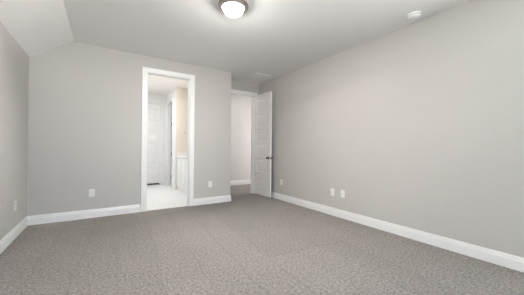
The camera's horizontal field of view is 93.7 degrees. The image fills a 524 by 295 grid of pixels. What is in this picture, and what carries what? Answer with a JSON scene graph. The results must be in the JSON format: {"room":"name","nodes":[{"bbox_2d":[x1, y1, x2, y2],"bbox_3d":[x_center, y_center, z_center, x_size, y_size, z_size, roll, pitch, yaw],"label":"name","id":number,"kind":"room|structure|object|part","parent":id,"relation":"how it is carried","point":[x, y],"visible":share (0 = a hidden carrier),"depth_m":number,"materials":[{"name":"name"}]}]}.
{"room":"empty bedroom","nodes":[
{"label":"empty bedroom","id":0,"kind":"room"},
{"bbox_2d":[0,22,28,239],"bbox_3d":[-1.766,-0.040,0.964,0.120,2.500,5.937,1,0,-33],"label":"wall","id":1,"kind":"structure","parent":0,"point":[14,61],"depth_m":2.90,"materials":[{"name":"grey paint"}]},
{"bbox_2d":[0,204,139,253],"bbox_3d":[-1.117,1.053,1.386,1.452,0.131,5.937,1,0,-33],"label":"baseboard","id":2,"kind":"structure","parent":1,"relation":"attached to","point":[8,238],"depth_m":3.68,"materials":[{"name":"white wood"}]},
{"bbox_2d":[27,41,231,215],"bbox_3d":[-2.077,-0.199,4.369,3.294,2.840,0.120,1,0,-33],"label":"wall","id":3,"kind":"structure","parent":0,"point":[85,100],"depth_m":3.95,"materials":[{"name":"grey paint"}]},
{"bbox_2d":[89,189,94,196],"bbox_3d":[-2.697,0.718,3.893,0.075,0.120,0.008,1,0,-33],"label":"wall outlet","id":4,"kind":"object","parent":3,"relation":"attached to","point":[91,191],"visible":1,"depth_m":3.89,"materials":[{"name":"white plastic"}]},
{"bbox_2d":[140,66,194,211],"bbox_3d":[-1.746,-0.139,4.583,0.928,2.536,0.158,1,0,-33],"label":"door frame","id":5,"kind":"structure","parent":3,"relation":"attached to","point":[146,71],"depth_m":4.53,"materials":[{"name":"white wood"}]},
{"bbox_2d":[194,195,230,205],"bbox_3d":[-1.133,1.069,5.211,0.800,0.131,0.536,1,0,-33],"label":"baseboard","id":6,"kind":"structure","parent":3,"relation":"attached to","point":[218,199],"depth_m":4.98,"materials":[{"name":"white wood"}]},
{"bbox_2d":[148,93,165,183],"bbox_3d":[-2.978,-0.260,6.176,1.740,2.960,3.893,1,0,-33],"label":"wall","id":7,"kind":"structure","parent":0,"point":[154,97],"depth_m":7.57,"materials":[{"name":"white paint"}]},
{"bbox_2d":[147,104,159,183],"bbox_3d":[-3.385,-0.116,7.379,0.600,2.396,0.169,1,0,-33],"label":"door","id":8,"kind":"structure","parent":7,"relation":"in","point":[153,134],"depth_m":7.43,"materials":[{"name":"white paint"}]},
{"bbox_2d":[148,100,163,183],"bbox_3d":[-3.394,-0.143,7.392,0.791,2.536,0.139,1,0,-33],"label":"door frame","id":9,"kind":"structure","parent":7,"relation":"attached to","point":[160,103],"depth_m":7.52,"materials":[{"name":"white wood"}]},
{"bbox_2d":[148,75,187,94],"bbox_3d":[-2.602,-1.676,6.041,2.194,0.120,3.263,1,0,-33],"label":"ceiling","id":10,"kind":"structure","parent":0,"point":[159,85],"depth_m":6.30,"materials":[{"name":"white paint"}]},
{"bbox_2d":[165,88,175,189],"bbox_3d":[-2.400,-0.189,7.301,0.654,2.840,1.370,1,0,-33],"label":"wall","id":11,"kind":"structure","parent":0,"point":[172,93],"depth_m":6.74,"materials":[{"name":"white paint"}]},
{"bbox_2d":[166,97,172,187],"bbox_3d":[-2.642,-0.137,7.146,0.119,2.536,0.756,1,0,-33],"label":"door frame","id":12,"kind":"structure","parent":11,"relation":"attached to","point":[169,162],"depth_m":7.38,"materials":[{"name":"white wood"}]},
{"bbox_2d":[175,87,187,189],"bbox_3d":[-2.102,-0.188,6.750,0.552,2.840,0.120,1,0,-33],"label":"wall","id":13,"kind":"structure","parent":0,"point":[181,93],"depth_m":6.63,"materials":[{"name":"beige paint"}]},
{"bbox_2d":[177,153,186,155],"bbox_3d":[-1.666,0.191,6.097,0.517,0.100,1.448,1,0,-33],"label":"backsplash","id":14,"kind":"structure","parent":13,"relation":"attached to","point":[178,154],"depth_m":6.62,"materials":[{"name":"white stone"}]},
{"bbox_2d":[0,0,468,83],"bbox_3d":[-0.049,-1.457,2.309,4.435,0.540,6.577,1,0,-33],"label":"ceiling","id":15,"kind":"structure","parent":0,"point":[274,38],"depth_m":3.22,"materials":[{"name":"white paint"}]},
{"bbox_2d":[218,0,248,16],"bbox_3d":[-0.323,-1.544,2.765,0.344,0.128,0.344,1,0,-33],"label":"ceiling light","id":16,"kind":"object","parent":15,"relation":"attached to","point":[232,8],"visible":1,"depth_m":2.69,"materials":[{"name":"white glass"}]},
{"bbox_3d":[-0.323,-1.527,2.765,0.237,0.077,0.237,1,0,-33],"label":"lamp shade","id":17,"kind":"part","parent":16,"relation":"part of","materials":[{"name":"white glass"}]},
{"bbox_2d":[248,73,271,79],"bbox_3d":[-0.047,-1.588,5.492,0.410,0.011,0.340,1,0,-33],"label":"ceiling vent","id":18,"kind":"object","parent":15,"relation":"in","point":[255,75],"visible":1,"depth_m":5.48,"materials":[{"name":"white metal"}]},
{"bbox_2d":[407,11,420,19],"bbox_3d":[1.811,-1.560,2.921,0.140,0.052,0.140,1,0,-33],"label":"smoke detector","id":19,"kind":"object","parent":15,"relation":"attached to","point":[414,15],"visible":1,"depth_m":2.89,"materials":[{"name":"white plastic"}]},
{"bbox_2d":[230,80,258,180],"bbox_3d":[-0.018,-0.165,7.209,3.246,2.840,1.613,1,0,-33],"label":"wall","id":20,"kind":"structure","parent":0,"point":[240,105],"depth_m":7.59,"materials":[{"name":"white paint"}]},
{"bbox_2d":[230,180,250,185],"bbox_3d":[-0.081,1.088,7.170,3.126,0.131,1.373,1,0,-33],"label":"baseboard","id":21,"kind":"structure","parent":20,"relation":"attached to","point":[240,182],"depth_m":7.59,"materials":[{"name":"white wood"}]},
{"bbox_2d":[231,89,256,193],"bbox_3d":[-0.571,-0.111,5.962,0.956,2.516,0.158,1,0,-33],"label":"door frame","id":22,"kind":"structure","parent":20,"relation":"attached to","point":[252,95],"depth_m":6.13,"materials":[{"name":"white wood"}]},
{"bbox_2d":[254,91,272,197],"bbox_3d":[0.009,-0.073,5.833,0.169,2.404,0.689,1,0,-35],"label":"door","id":23,"kind":"structure","parent":22,"relation":"attached to","point":[263,157],"depth_m":5.79,"materials":[{"name":"white paint"}]},
{"bbox_2d":[0,183,523,294],"bbox_3d":[-0.145,1.191,4.344,6.301,0.100,9.850,1,0,-33],"label":"floor","id":24,"kind":"structure","parent":0,"point":[250,243],"depth_m":2.52,"materials":[{"name":"carpet"}]},
{"bbox_2d":[177,158,186,194],"bbox_3d":[-1.671,0.707,6.095,0.517,0.858,1.448,1,0,-33],"label":"vanity cabinet","id":25,"kind":"object","parent":24,"relation":"on","point":[181,163],"visible":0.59,"depth_m":6.12,"materials":[{"name":"white wood"}]},
{"bbox_3d":[-2.170,0.652,6.409,0.020,0.725,0.349,1,0,-33],"label":"cabinet door","id":26,"kind":"part","parent":25,"relation":"part of","materials":[{"name":"white wood"}]},
{"bbox_2d":[176,153,186,158],"bbox_3d":[-1.665,0.209,6.085,0.527,0.136,1.468,1,0,-33],"label":"countertop","id":27,"kind":"structure","parent":25,"relation":"on","point":[179,155],"depth_m":6.55,"materials":[{"name":"white stone"}]},
{"bbox_3d":[-1.976,0.653,6.110,0.020,0.725,0.349,1,0,-33],"label":"cabinet door","id":28,"kind":"part","parent":25,"relation":"part of","materials":[{"name":"white wood"}]},
{"bbox_3d":[-1.782,0.653,5.810,0.020,0.725,0.349,1,0,-33],"label":"cabinet door","id":29,"kind":"part","parent":25,"relation":"part of","materials":[{"name":"white wood"}]},
{"bbox_2d":[259,0,523,257],"bbox_3d":[1.685,-0.164,3.576,0.120,2.840,6.577,1,0,-33],"label":"wall","id":30,"kind":"structure","parent":0,"point":[419,124],"depth_m":3.01,"materials":[{"name":"grey paint"}]},
{"bbox_2d":[341,190,344,197],"bbox_3d":[1.316,0.757,4.009,0.009,0.120,0.075,1,0,-33],"label":"wall jack","id":31,"kind":"object","parent":30,"relation":"attached to","point":[342,191],"visible":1,"depth_m":4.00,"materials":[{"name":"white plastic"}]},
{"bbox_2d":[271,191,523,272],"bbox_3d":[1.648,1.089,3.483,0.016,0.131,6.457,1,0,-33],"label":"baseboard","id":32,"kind":"structure","parent":30,"relation":"attached to","point":[510,261],"depth_m":2.98,"materials":[{"name":"white wood"}]}
]}

